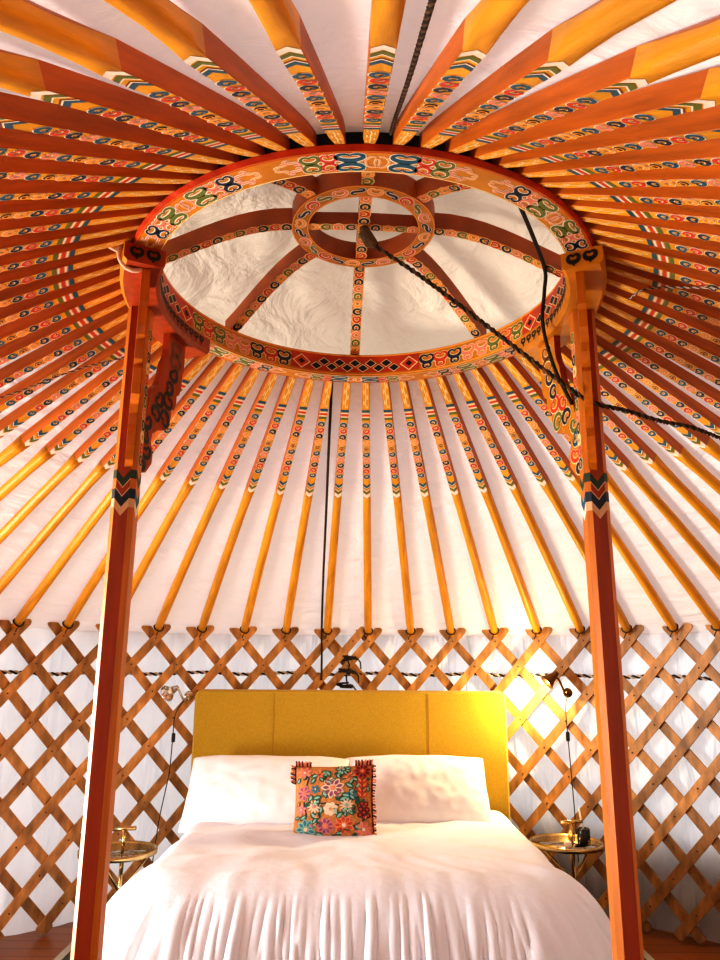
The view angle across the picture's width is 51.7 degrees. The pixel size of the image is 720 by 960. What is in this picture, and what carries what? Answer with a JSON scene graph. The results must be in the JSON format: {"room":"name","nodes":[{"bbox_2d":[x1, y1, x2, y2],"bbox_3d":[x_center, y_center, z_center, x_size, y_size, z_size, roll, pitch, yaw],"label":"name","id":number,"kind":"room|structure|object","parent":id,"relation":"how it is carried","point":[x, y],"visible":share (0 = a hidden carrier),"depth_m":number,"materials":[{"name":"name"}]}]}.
{"room":"traditional dwelling","nodes":[
{"label":"traditional dwelling","id":0,"kind":"room"},
{"bbox_2d":[0,0,719,635],"bbox_3d":[0.007,-0.142,2.587,5.760,1.220,5.760,3,-14,-9],"label":"ceiling","id":1,"kind":"structure","parent":0,"point":[337,30],"depth_m":3.93,"materials":[{"name":"fabric"}]},
{"bbox_2d":[320,382,332,679],"bbox_3d":[-0.200,0.432,4.272,0.020,1.425,1.883,1,-14,-3],"label":"cord","id":2,"kind":"object","parent":1,"relation":"attached to","point":[331,396],"visible":0.92,"depth_m":4.27,"materials":[{"name":"brown plastic"}]},
{"bbox_2d":[0,628,719,942],"bbox_3d":[-0.005,1.679,4.146,5.275,1.665,1.811,0,-14,0],"label":"wall","id":3,"kind":"structure","parent":0,"point":[706,747],"depth_m":4.54,"materials":[{"name":"fabric"}]},
{"bbox_2d":[0,922,719,959],"bbox_3d":[-0.007,2.051,2.038,6.500,0.080,6.500,0,-14,0],"label":"floor","id":4,"kind":"structure","parent":0,"point":[659,944],"depth_m":3.97,"materials":[{"name":"brown wood"}]},
{"bbox_2d":[0,619,368,940],"bbox_3d":[-1.272,1.514,3.646,5.038,1.709,1.677,13,-19,-40],"label":"wall","id":5,"kind":"structure","parent":4,"relation":"on","point":[21,897],"depth_m":4.42,"materials":[{"name":"brown wood"}]},
{"bbox_2d":[152,685,192,863],"bbox_3d":[-1.164,1.803,4.598,0.104,1.030,0.225,-7,-16,26],"label":"wall lamp","id":6,"kind":"object","parent":5,"relation":"attached to","point":[167,692],"visible":0.98,"depth_m":4.66,"materials":[{"name":"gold metal"}]},
{"bbox_2d":[171,733,174,741],"bbox_3d":[-1.173,1.620,4.668,0.022,0.055,0.018,0,-14,0],"label":"switch","id":7,"kind":"object","parent":6,"relation":"attached to","point":[173,734],"depth_m":4.66,"materials":[{"name":"black plastic"}]},
{"bbox_2d":[336,655,361,689],"bbox_3d":[-0.076,1.325,5.022,0.174,0.271,0.073,0,-14,0],"label":"cord","id":8,"kind":"object","parent":5,"relation":"attached to","point":[346,658],"visible":0.98,"depth_m":5.00,"materials":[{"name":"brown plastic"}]},
{"bbox_2d":[53,942,653,959],"bbox_3d":[-0.018,2.205,2.849,3.040,0.014,2.700,0,-14,0],"label":"rug","id":9,"kind":"object","parent":4,"relation":"on","point":[65,954],"visible":0.02,"depth_m":3.81,"materials":[{"name":"red fabric"}]},
{"bbox_2d":[77,826,157,890],"bbox_3d":[-1.284,2.138,3.893,0.408,0.610,0.408,0,-14,0],"label":"side table","id":10,"kind":"object","parent":9,"relation":"on","point":[123,851],"visible":0.5,"depth_m":3.92,"materials":[{"name":"gold metal"}]},
{"bbox_2d":[77,840,157,863],"bbox_3d":[-1.282,1.967,3.935,0.408,0.024,0.408,0,-14,0],"label":"tray","id":11,"kind":"object","parent":10,"relation":"on","point":[132,850],"depth_m":3.92,"materials":[{"name":"gold mirror"}]},
{"bbox_2d":[70,241,209,959],"bbox_3d":[-0.747,0.632,2.404,0.247,2.811,0.793,0,-14,0],"label":"post","id":12,"kind":"object","parent":9,"relation":"on","point":[144,411],"visible":0.98,"depth_m":2.39,"materials":[{"name":"red paint"}]},
{"bbox_2d":[190,689,510,821],"bbox_3d":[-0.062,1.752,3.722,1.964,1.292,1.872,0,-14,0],"label":"headboard","id":13,"kind":"object","parent":9,"relation":"on","point":[343,724],"visible":0.18,"depth_m":4.64,"materials":[{"name":"yellow fabric"}]},
{"bbox_2d":[102,810,612,959],"bbox_3d":[-0.029,1.991,3.430,2.237,0.565,1.982,0,-14,0],"label":"duvet","id":14,"kind":"object","parent":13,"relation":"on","point":[456,889],"visible":0.88,"depth_m":2.88,"materials":[{"name":"white fabric"}]},
{"bbox_2d":[178,755,348,833],"bbox_3d":[-0.532,1.792,4.238,0.929,0.398,0.354,0,-14,3],"label":"pillow","id":15,"kind":"object","parent":14,"relation":"on","point":[230,789],"visible":0.62,"depth_m":4.15,"materials":[{"name":"white fabric"}]},
{"bbox_2d":[290,759,376,835],"bbox_3d":[-0.140,1.687,3.920,0.476,0.393,0.198,-1,-14,5],"label":"cushion","id":16,"kind":"object","parent":14,"relation":"on","point":[330,801],"visible":0.99,"depth_m":3.87,"materials":[{"name":"multicoloured fabric"}]},
{"bbox_2d":[345,755,492,822],"bbox_3d":[0.328,1.806,4.278,0.830,0.402,0.362,1,-14,-4],"label":"pillow","id":17,"kind":"object","parent":14,"relation":"on","point":[409,788],"visible":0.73,"depth_m":4.19,"materials":[{"name":"white fabric"}]},
{"bbox_2d":[529,819,603,880],"bbox_3d":[1.160,2.216,4.140,0.408,0.610,0.408,0,-14,0],"label":"side table","id":18,"kind":"object","parent":9,"relation":"on","point":[550,842],"visible":0.59,"depth_m":4.16,"materials":[{"name":"gold metal"}]},
{"bbox_2d":[529,833,603,853],"bbox_3d":[1.161,2.045,4.183,0.408,0.024,0.408,0,-14,0],"label":"tray","id":19,"kind":"object","parent":18,"relation":"on","point":[550,842],"depth_m":4.13,"materials":[{"name":"gold mirror"}]},
{"bbox_2d":[564,840,571,847],"bbox_3d":[1.142,1.999,4.080,0.040,0.036,0.039,0,-14,0],"label":"candle","id":20,"kind":"object","parent":18,"relation":"on","point":[567,843],"visible":1,"depth_m":4.07,"materials":[{"name":"beige wax"}]},
{"bbox_2d":[568,824,574,840],"bbox_3d":[1.207,2.012,4.241,0.040,0.090,0.039,0,-14,0],"label":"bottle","id":21,"kind":"object","parent":18,"relation":"on","point":[569,839],"visible":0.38,"depth_m":4.23,"materials":[{"name":"gold metal"}]},
{"bbox_2d":[577,827,590,844],"bbox_3d":[1.257,1.999,4.173,0.072,0.082,0.072,0,-14,0],"label":"jar","id":22,"kind":"object","parent":18,"relation":"on","point":[583,835],"visible":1,"depth_m":4.15,"materials":[{"name":"black glass"}]},
{"bbox_2d":[578,808,583,828],"bbox_3d":[1.252,1.937,4.188,0.039,0.167,0.011,0,-14,0],"label":"stick","id":23,"kind":"object","parent":22,"relation":"in","point":[578,808],"visible":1,"depth_m":4.19,"materials":[{"name":"beige wax"}]},
{"bbox_2d":[515,245,643,959],"bbox_3d":[0.746,0.679,2.396,0.237,2.735,0.793,0,-14,0],"label":"post","id":24,"kind":"object","parent":9,"relation":"on","point":[572,319],"visible":0.94,"depth_m":2.39,"materials":[{"name":"red paint"}]},
{"bbox_2d":[132,132,594,382],"bbox_3d":[0.012,-0.867,2.769,2.320,0.438,2.320,0,-14,0],"label":"ring","id":25,"kind":"object","parent":24,"relation":"on","point":[354,168],"depth_m":3.02,"materials":[{"name":"orange paint"}]},
{"bbox_2d":[0,258,119,306],"bbox_3d":[-1.703,-0.269,2.131,1.963,1.188,0.070,4,-15,-16],"label":"pole","id":26,"kind":"object","parent":25,"relation":"attached to","point":[15,294],"visible":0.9,"depth_m":2.41,"materials":[{"name":"paint"}]},
{"bbox_2d":[0,269,119,324],"bbox_3d":[-1.739,-0.231,2.284,1.963,1.188,0.071,3,-14,-11],"label":"pole","id":27,"kind":"object","parent":25,"relation":"attached to","point":[14,311],"visible":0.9,"depth_m":2.49,"materials":[{"name":"paint"}]},
{"bbox_2d":[0,248,121,289],"bbox_3d":[-1.652,-0.306,1.979,1.963,1.188,0.070,6,-15,-21],"label":"pole","id":28,"kind":"object","parent":25,"relation":"attached to","point":[22,275],"visible":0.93,"depth_m":2.32,"materials":[{"name":"paint"}]},
{"bbox_2d":[0,281,121,345],"bbox_3d":[-1.761,-0.189,2.450,1.963,1.188,0.071,2,-14,-5],"label":"pole","id":29,"kind":"object","parent":25,"relation":"attached to","point":[10,331],"visible":0.91,"depth_m":2.59,"materials":[{"name":"paint"}]},
{"bbox_2d":[0,336,125,437],"bbox_3d":[-1.694,-0.031,3.079,1.963,1.188,0.070,-4,-15,15],"label":"pole","id":30,"kind":"object","parent":25,"relation":"attached to","point":[46,397],"visible":0.82,"depth_m":3.00,"materials":[{"name":"paint"}]},
{"bbox_2d":[0,357,123,397],"bbox_3d":[-1.272,-0.356,2.820,0.732,0.369,0.060,7,-15,-24],"label":"string","id":31,"kind":"object","parent":30,"relation":"attached to","point":[62,374],"visible":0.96,"depth_m":2.87,"materials":[{"name":"beige"}]},
{"bbox_2d":[0,294,125,364],"bbox_3d":[-1.767,-0.151,2.602,1.963,1.188,0.070,0,-14,0],"label":"pole","id":32,"kind":"object","parent":25,"relation":"attached to","point":[11,350],"visible":0.9,"depth_m":2.68,"materials":[{"name":"paint"}]},
{"bbox_2d":[0,319,127,412],"bbox_3d":[-1.732,-0.069,2.929,1.963,1.188,0.071,-2,-14,10],"label":"pole","id":33,"kind":"object","parent":25,"relation":"attached to","point":[80,354],"visible":0.73,"depth_m":2.88,"materials":[{"name":"paint"}]},
{"bbox_2d":[0,304,128,387],"bbox_3d":[-1.758,-0.110,2.766,1.963,1.188,0.070,-1,-14,5],"label":"pole","id":34,"kind":"object","parent":25,"relation":"attached to","point":[64,343],"visible":0.88,"depth_m":2.78,"materials":[{"name":"paint"}]},
{"bbox_2d":[0,230,136,272],"bbox_3d":[-1.584,-0.344,1.828,1.963,1.188,0.071,7,-16,-26],"label":"pole","id":35,"kind":"object","parent":25,"relation":"attached to","point":[9,261],"visible":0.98,"depth_m":2.24,"materials":[{"name":"paint"}]},
{"bbox_2d":[0,217,145,254],"bbox_3d":[-1.504,-0.379,1.687,1.963,1.188,0.070,9,-17,-31],"label":"pole","id":36,"kind":"object","parent":25,"relation":"attached to","point":[29,241],"visible":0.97,"depth_m":2.15,"materials":[{"name":"paint"}]},
{"bbox_2d":[0,206,155,236],"bbox_3d":[-1.408,-0.412,1.552,1.963,1.188,0.070,11,-18,-36],"label":"pole","id":37,"kind":"object","parent":25,"relation":"attached to","point":[13,226],"visible":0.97,"depth_m":2.06,"materials":[{"name":"paint"}]},
{"bbox_2d":[0,336,162,466],"bbox_3d":[-1.638,0.008,3.234,1.963,1.188,0.070,-5,-15,21],"label":"pole","id":38,"kind":"object","parent":25,"relation":"attached to","point":[112,373],"visible":0.84,"depth_m":3.13,"materials":[{"name":"paint"}]},
{"bbox_2d":[0,345,162,500],"bbox_3d":[-1.571,0.044,3.377,1.963,1.188,0.071,-7,-16,26],"label":"pole","id":39,"kind":"object","parent":25,"relation":"attached to","point":[112,395],"visible":0.6,"depth_m":3.26,"materials":[{"name":"paint"}]},
{"bbox_2d":[0,195,166,218],"bbox_3d":[-1.305,-0.442,1.431,1.963,1.188,0.071,13,-19,-41],"label":"pole","id":40,"kind":"object","parent":25,"relation":"attached to","point":[9,209],"visible":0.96,"depth_m":1.98,"materials":[{"name":"paint"}]},
{"bbox_2d":[0,179,181,200],"bbox_3d":[-1.188,-0.469,1.318,0.070,1.188,1.963,-12,-19,40],"label":"pole","id":41,"kind":"object","parent":25,"relation":"attached to","point":[14,189],"visible":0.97,"depth_m":1.88,"materials":[{"name":"paint"}]},
{"bbox_2d":[0,358,189,543],"bbox_3d":[-1.485,0.081,3.521,1.963,1.188,0.070,-8,-16,31],"label":"pole","id":42,"kind":"object","parent":25,"relation":"attached to","point":[110,426],"visible":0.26,"depth_m":3.45,"materials":[{"name":"paint"}]},
{"bbox_2d":[0,155,198,183],"bbox_3d":[-1.056,-0.495,1.211,0.070,1.188,1.963,-10,-17,35],"label":"pole","id":43,"kind":"object","parent":25,"relation":"attached to","point":[11,167],"visible":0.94,"depth_m":1.77,"materials":[{"name":"paint"}]},
{"bbox_2d":[0,353,212,593],"bbox_3d":[-1.388,0.115,3.653,1.963,1.188,0.070,-10,-18,36],"label":"pole","id":44,"kind":"object","parent":25,"relation":"attached to","point":[196,364],"visible":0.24,"depth_m":3.65,"materials":[{"name":"paint"}]},
{"bbox_2d":[0,127,218,173],"bbox_3d":[-0.920,-0.517,1.122,0.070,1.188,1.963,-8,-16,30],"label":"pole","id":45,"kind":"object","parent":25,"relation":"attached to","point":[18,143],"visible":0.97,"depth_m":1.65,"materials":[{"name":"paint"}]},
{"bbox_2d":[11,356,226,631],"bbox_3d":[-1.280,0.145,3.773,1.963,1.188,0.070,-12,-19,41],"label":"pole","id":46,"kind":"object","parent":25,"relation":"attached to","point":[201,383],"visible":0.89,"depth_m":3.78,"materials":[{"name":"paint"}]},
{"bbox_2d":[0,92,240,164],"bbox_3d":[-0.776,-0.535,1.044,0.070,1.188,1.963,-6,-16,25],"label":"pole","id":47,"kind":"object","parent":25,"relation":"attached to","point":[17,112],"visible":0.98,"depth_m":1.52,"materials":[{"name":"paint"}]},
{"bbox_2d":[0,49,264,156],"bbox_3d":[-0.615,-0.551,0.977,0.069,1.188,1.963,-5,-15,20],"label":"pole","id":48,"kind":"object","parent":25,"relation":"attached to","point":[31,77],"visible":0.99,"depth_m":1.38,"materials":[{"name":"paint"}]},
{"bbox_2d":[0,0,289,151],"bbox_3d":[-0.465,-0.562,0.929,0.070,1.188,1.963,-3,-15,14],"label":"pole","id":49,"kind":"object","parent":25,"relation":"attached to","point":[105,55],"visible":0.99,"depth_m":1.21,"materials":[{"name":"paint"}]},
{"bbox_2d":[61,363,243,633],"bbox_3d":[-1.143,0.178,3.899,0.070,1.188,1.963,12,-18,-40],"label":"pole","id":50,"kind":"object","parent":25,"relation":"attached to","point":[234,370],"visible":0.96,"depth_m":3.69,"materials":[{"name":"paint"}]},
{"bbox_2d":[131,368,259,598],"bbox_3d":[-1.001,0.205,4.005,0.071,1.188,1.963,10,-17,-34],"label":"pole","id":51,"kind":"object","parent":25,"relation":"attached to","point":[249,379],"visible":0.93,"depth_m":3.79,"materials":[{"name":"paint"}]},
{"bbox_2d":[104,0,316,146],"bbox_3d":[-0.305,-0.570,0.894,0.070,1.188,1.963,-2,-14,9],"label":"pole","id":52,"kind":"object","parent":25,"relation":"attached to","point":[186,36],"visible":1,"depth_m":1.21,"materials":[{"name":"paint"}]},
{"bbox_2d":[153,372,277,635],"bbox_3d":[-0.839,0.231,4.101,0.070,1.188,1.963,8,-16,-28],"label":"pole","id":53,"kind":"object","parent":25,"relation":"attached to","point":[267,386],"visible":0.99,"depth_m":3.95,"materials":[{"name":"paint"}]},
{"bbox_2d":[197,376,295,636],"bbox_3d":[-0.672,0.251,4.178,0.070,1.188,1.963,6,-15,-22],"label":"pole","id":54,"kind":"object","parent":25,"relation":"attached to","point":[288,384],"visible":0.99,"depth_m":4.02,"materials":[{"name":"paint"}]},
{"bbox_2d":[239,379,313,637],"bbox_3d":[-0.497,0.267,4.238,0.071,1.188,1.963,5,-15,-17],"label":"pole","id":55,"kind":"object","parent":25,"relation":"attached to","point":[306,392],"visible":0.99,"depth_m":4.09,"materials":[{"name":"paint"}]},
{"bbox_2d":[249,0,345,144],"bbox_3d":[-0.135,-0.574,0.872,0.069,1.188,1.963,-1,-14,4],"label":"pole","id":56,"kind":"object","parent":25,"relation":"attached to","point":[284,26],"visible":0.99,"depth_m":1.20,"materials":[{"name":"paint"}]},
{"bbox_2d":[281,381,331,638],"bbox_3d":[-0.326,0.278,4.279,0.069,1.188,1.963,3,-14,-10],"label":"pole","id":57,"kind":"object","parent":25,"relation":"attached to","point":[327,386],"visible":0.98,"depth_m":4.14,"materials":[{"name":"paint"}]},
{"bbox_2d":[322,382,350,637],"bbox_3d":[-0.143,0.285,4.303,0.069,1.188,1.963,2,-14,-5],"label":"pole","id":58,"kind":"object","parent":25,"relation":"attached to","point":[345,400],"visible":0.98,"depth_m":4.18,"materials":[{"name":"paint"}]},
{"bbox_2d":[362,383,372,639],"bbox_3d":[0.046,0.288,4.308,0.069,1.188,1.963,0,-14,1],"label":"pole","id":59,"kind":"object","parent":25,"relation":"attached to","point":[365,386],"visible":0.98,"depth_m":4.20,"materials":[{"name":"paint"}]},
{"bbox_2d":[363,0,405,143],"bbox_3d":[0.032,-0.574,0.866,0.073,1.188,1.963,1,-14,-1],"label":"pole","id":60,"kind":"object","parent":25,"relation":"attached to","point":[386,16],"visible":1,"depth_m":1.19,"materials":[{"name":"paint"}]},
{"bbox_2d":[381,382,414,639],"bbox_3d":[0.239,0.286,4.293,0.070,1.188,1.963,-1,-14,7],"label":"pole","id":61,"kind":"object","parent":25,"relation":"attached to","point":[386,395],"visible":0.98,"depth_m":4.17,"materials":[{"name":"paint"}]},
{"bbox_2d":[399,381,455,639],"bbox_3d":[0.413,0.279,4.262,0.069,1.188,1.963,-3,-14,12],"label":"pole","id":62,"kind":"object","parent":25,"relation":"attached to","point":[404,387],"visible":0.99,"depth_m":4.12,"materials":[{"name":"paint"}]},
{"bbox_2d":[418,379,498,639],"bbox_3d":[0.598,0.267,4.209,0.070,1.188,1.963,-4,-15,18],"label":"pole","id":63,"kind":"object","parent":25,"relation":"attached to","point":[425,390],"visible":0.96,"depth_m":4.06,"materials":[{"name":"paint"}]},
{"bbox_2d":[392,0,529,145],"bbox_3d":[0.193,-0.571,0.875,0.070,1.188,1.963,2,-14,-6],"label":"pole","id":64,"kind":"object","parent":25,"relation":"attached to","point":[483,26],"visible":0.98,"depth_m":1.21,"materials":[{"name":"paint"}]},
{"bbox_2d":[389,0,435,135],"bbox_3d":[0.096,-0.622,0.988,0.017,0.982,1.666,1,-14,-1],"label":"rope","id":65,"kind":"object","parent":64,"relation":"attached to","point":[431,3],"visible":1,"depth_m":1.25,"materials":[{"name":"brown fabric"}]},
{"bbox_2d":[436,376,541,638],"bbox_3d":[0.768,0.251,4.141,0.070,1.188,1.963,-6,-15,24],"label":"pole","id":66,"kind":"object","parent":25,"relation":"attached to","point":[445,389],"visible":0.99,"depth_m":3.99,"materials":[{"name":"paint"}]},
{"bbox_2d":[453,372,584,638],"bbox_3d":[0.929,0.231,4.057,0.070,1.188,1.963,-8,-16,30],"label":"pole","id":67,"kind":"object","parent":25,"relation":"attached to","point":[478,414],"visible":1,"depth_m":3.91,"materials":[{"name":"paint"}]},
{"bbox_2d":[359,225,719,439],"bbox_3d":[0.855,-0.565,2.779,1.699,0.754,0.346,4,-15,-16],"label":"rope","id":68,"kind":"object","parent":25,"relation":"hanging from","point":[369,240],"visible":0.98,"depth_m":2.66,"materials":[{"name":"brown fabric"}]},
{"bbox_2d":[519,208,573,404],"bbox_3d":[0.637,-0.604,2.557,0.104,0.616,0.480,-6,-15,22],"label":"cord","id":69,"kind":"object","parent":25,"relation":"hanging from","point":[525,218],"visible":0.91,"depth_m":2.73,"materials":[{"name":"black fabric"}]},
{"bbox_2d":[418,0,676,148],"bbox_3d":[0.348,-0.564,0.898,0.070,1.188,1.963,3,-14,-11],"label":"pole","id":70,"kind":"object","parent":25,"relation":"attached to","point":[572,39],"visible":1,"depth_m":1.19,"materials":[{"name":"paint"}]},
{"bbox_2d":[471,367,631,637],"bbox_3d":[1.086,0.206,3.952,0.070,1.188,1.963,-10,-17,36],"label":"pole","id":71,"kind":"object","parent":25,"relation":"attached to","point":[481,377],"visible":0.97,"depth_m":3.72,"materials":[{"name":"paint"}]},
{"bbox_2d":[445,15,719,153],"bbox_3d":[0.507,-0.554,0.935,0.070,1.188,1.963,5,-15,-16],"label":"pole","id":72,"kind":"object","parent":25,"relation":"attached to","point":[644,64],"visible":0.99,"depth_m":1.27,"materials":[{"name":"paint"}]},
{"bbox_2d":[487,362,678,636],"bbox_3d":[1.224,0.178,3.838,0.070,1.188,1.963,-12,-19,41],"label":"pole","id":73,"kind":"object","parent":25,"relation":"attached to","point":[497,370],"visible":0.94,"depth_m":3.65,"materials":[{"name":"paint"}]},
{"bbox_2d":[469,66,719,159],"bbox_3d":[0.657,-0.541,0.985,0.073,1.188,1.963,6,-15,-22],"label":"pole","id":74,"kind":"object","parent":25,"relation":"attached to","point":[699,90],"visible":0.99,"depth_m":1.42,"materials":[{"name":"paint"}]},
{"bbox_2d":[492,105,719,167],"bbox_3d":[0.806,-0.523,1.049,0.069,1.188,1.963,8,-16,-26],"label":"pole","id":75,"kind":"object","parent":25,"relation":"attached to","point":[703,124],"visible":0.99,"depth_m":1.56,"materials":[{"name":"paint"}]},
{"bbox_2d":[502,356,719,635],"bbox_3d":[1.339,0.150,3.723,1.963,1.188,0.071,13,-19,-40],"label":"pole","id":76,"kind":"object","parent":25,"relation":"attached to","point":[517,370],"visible":0.61,"depth_m":3.77,"materials":[{"name":"paint"}]},
{"bbox_2d":[513,138,719,176],"bbox_3d":[0.951,-0.503,1.128,0.071,1.188,1.963,9,-17,-32],"label":"pole","id":77,"kind":"object","parent":25,"relation":"attached to","point":[706,152],"visible":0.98,"depth_m":1.69,"materials":[{"name":"paint"}]},
{"bbox_2d":[516,355,719,581],"bbox_3d":[1.438,0.120,3.603,1.963,1.188,0.070,11,-17,-36],"label":"pole","id":78,"kind":"object","parent":25,"relation":"attached to","point":[613,452],"visible":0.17,"depth_m":3.58,"materials":[{"name":"paint"}]},
{"bbox_2d":[531,165,719,187],"bbox_3d":[1.078,-0.481,1.214,0.070,1.188,1.963,11,-18,-36],"label":"pole","id":79,"kind":"object","parent":25,"relation":"attached to","point":[703,176],"visible":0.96,"depth_m":1.80,"materials":[{"name":"paint"}]},
{"bbox_2d":[548,186,719,205],"bbox_3d":[1.207,-0.454,1.317,0.070,1.188,1.963,13,-19,-42],"label":"pole","id":80,"kind":"object","parent":25,"relation":"attached to","point":[677,195],"visible":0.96,"depth_m":1.90,"materials":[{"name":"paint"}]},
{"bbox_2d":[561,345,719,494],"bbox_3d":[1.606,0.053,3.331,1.963,1.188,0.071,7,-16,-25],"label":"pole","id":81,"kind":"object","parent":25,"relation":"attached to","point":[613,395],"visible":0.57,"depth_m":3.23,"materials":[{"name":"paint"}]},
{"bbox_2d":[562,198,719,224],"bbox_3d":[1.322,-0.425,1.430,1.963,1.188,0.070,-12,-19,40],"label":"pole","id":82,"kind":"object","parent":25,"relation":"attached to","point":[689,213],"visible":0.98,"depth_m":1.99,"materials":[{"name":"paint"}]},
{"bbox_2d":[565,341,719,461],"bbox_3d":[1.671,0.017,3.182,1.963,1.188,0.070,6,-15,-20],"label":"pole","id":83,"kind":"object","parent":25,"relation":"attached to","point":[608,368],"visible":0.73,"depth_m":3.09,"materials":[{"name":"paint"}]},
{"bbox_2d":[565,366,719,534],"bbox_3d":[1.528,0.088,3.472,1.963,1.188,0.070,9,-16,-31],"label":"pole","id":84,"kind":"object","parent":25,"relation":"attached to","point":[610,418],"visible":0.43,"depth_m":3.39,"materials":[{"name":"paint"}]},
{"bbox_2d":[573,210,719,241],"bbox_3d":[1.430,-0.392,1.557,1.963,1.188,0.069,-10,-17,36],"label":"pole","id":85,"kind":"object","parent":25,"relation":"attached to","point":[704,231],"visible":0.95,"depth_m":2.08,"materials":[{"name":"paint"}]},
{"bbox_2d":[583,221,719,257],"bbox_3d":[1.516,-0.361,1.679,1.963,1.188,0.070,-8,-16,30],"label":"pole","id":86,"kind":"object","parent":25,"relation":"attached to","point":[709,248],"visible":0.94,"depth_m":2.16,"materials":[{"name":"paint"}]},
{"bbox_2d":[590,233,719,273],"bbox_3d":[1.592,-0.328,1.810,1.963,1.188,0.070,-6,-16,25],"label":"pole","id":87,"kind":"object","parent":25,"relation":"attached to","point":[700,262],"visible":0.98,"depth_m":2.24,"materials":[{"name":"paint"}]},
{"bbox_2d":[594,244,719,291],"bbox_3d":[1.661,-0.289,1.961,1.963,1.188,0.070,-5,-15,20],"label":"pole","id":88,"kind":"object","parent":25,"relation":"attached to","point":[689,275],"visible":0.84,"depth_m":2.33,"materials":[{"name":"paint"}]},
{"bbox_2d":[595,318,719,409],"bbox_3d":[1.754,-0.057,2.885,1.963,1.188,0.070,3,-14,-10],"label":"pole","id":89,"kind":"object","parent":25,"relation":"attached to","point":[654,360],"visible":0.87,"depth_m":2.86,"materials":[{"name":"paint"}]},
{"bbox_2d":[595,306,719,385],"bbox_3d":[1.776,-0.097,2.725,1.963,1.188,0.070,2,-14,-5],"label":"pole","id":90,"kind":"object","parent":25,"relation":"attached to","point":[671,350],"visible":0.92,"depth_m":2.76,"materials":[{"name":"paint"}]},
{"bbox_2d":[596,334,719,435],"bbox_3d":[1.719,-0.019,3.039,1.963,1.188,0.074,4,-15,-16],"label":"pole","id":91,"kind":"object","parent":25,"relation":"attached to","point":[623,360],"visible":0.77,"depth_m":2.98,"materials":[{"name":"paint"}]},
{"bbox_2d":[600,295,719,363],"bbox_3d":[1.781,-0.137,2.565,1.963,1.188,0.069,0,-14,0],"label":"pole","id":92,"kind":"object","parent":25,"relation":"attached to","point":[697,344],"visible":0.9,"depth_m":2.67,"materials":[{"name":"paint"}]},
{"bbox_2d":[604,284,719,344],"bbox_3d":[1.773,-0.176,2.412,1.963,1.188,0.070,-1,-14,5],"label":"pole","id":93,"kind":"object","parent":25,"relation":"attached to","point":[706,330],"visible":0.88,"depth_m":2.58,"materials":[{"name":"paint"}]},
{"bbox_2d":[605,259,719,307],"bbox_3d":[1.710,-0.254,2.101,1.963,1.188,0.070,-4,-15,15],"label":"pole","id":94,"kind":"object","parent":25,"relation":"attached to","point":[709,297],"visible":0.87,"depth_m":2.41,"materials":[{"name":"paint"}]},
{"bbox_2d":[606,270,719,326],"bbox_3d":[1.750,-0.214,2.259,1.963,1.188,0.070,-2,-14,10],"label":"pole","id":95,"kind":"object","parent":25,"relation":"attached to","point":[702,311],"visible":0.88,"depth_m":2.49,"materials":[{"name":"paint"}]},
{"bbox_2d":[628,286,719,299],"bbox_3d":[1.041,-0.580,2.313,0.048,0.229,0.538,8,-16,-28],"label":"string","id":96,"kind":"object","parent":95,"relation":"attached to","point":[663,287],"visible":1,"depth_m":2.37,"materials":[{"name":"beige"}]},
{"bbox_2d":[179,623,719,943],"bbox_3d":[1.143,1.549,3.720,5.053,1.709,1.712,-10,-17,35],"label":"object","id":97,"kind":"structure","parent":4,"relation":"on","point":[707,777],"depth_m":4.46,"materials":[{"name":"brown wood"}]},
{"bbox_2d":[1,670,711,680],"bbox_3d":[-0.001,1.103,4.188,5.196,0.036,1.827,0,-14,0],"label":"rope","id":98,"kind":"object","parent":97,"relation":"attached to","point":[3,671],"visible":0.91,"depth_m":4.83,"materials":[{"name":"brown fabric"}]},
{"bbox_2d":[540,671,578,861],"bbox_3d":[1.216,1.716,4.503,0.219,1.083,0.100,6,-15,-23],"label":"wall lamp","id":99,"kind":"object","parent":97,"relation":"attached to","point":[549,679],"visible":0.97,"depth_m":4.58,"materials":[{"name":"brown metal"}]},
{"bbox_2d":[566,732,569,740],"bbox_3d":[1.270,1.567,4.539,0.022,0.055,0.018,0,-14,0],"label":"switch","id":100,"kind":"object","parent":99,"relation":"attached to","point":[567,733],"depth_m":4.53,"materials":[{"name":"black plastic"}]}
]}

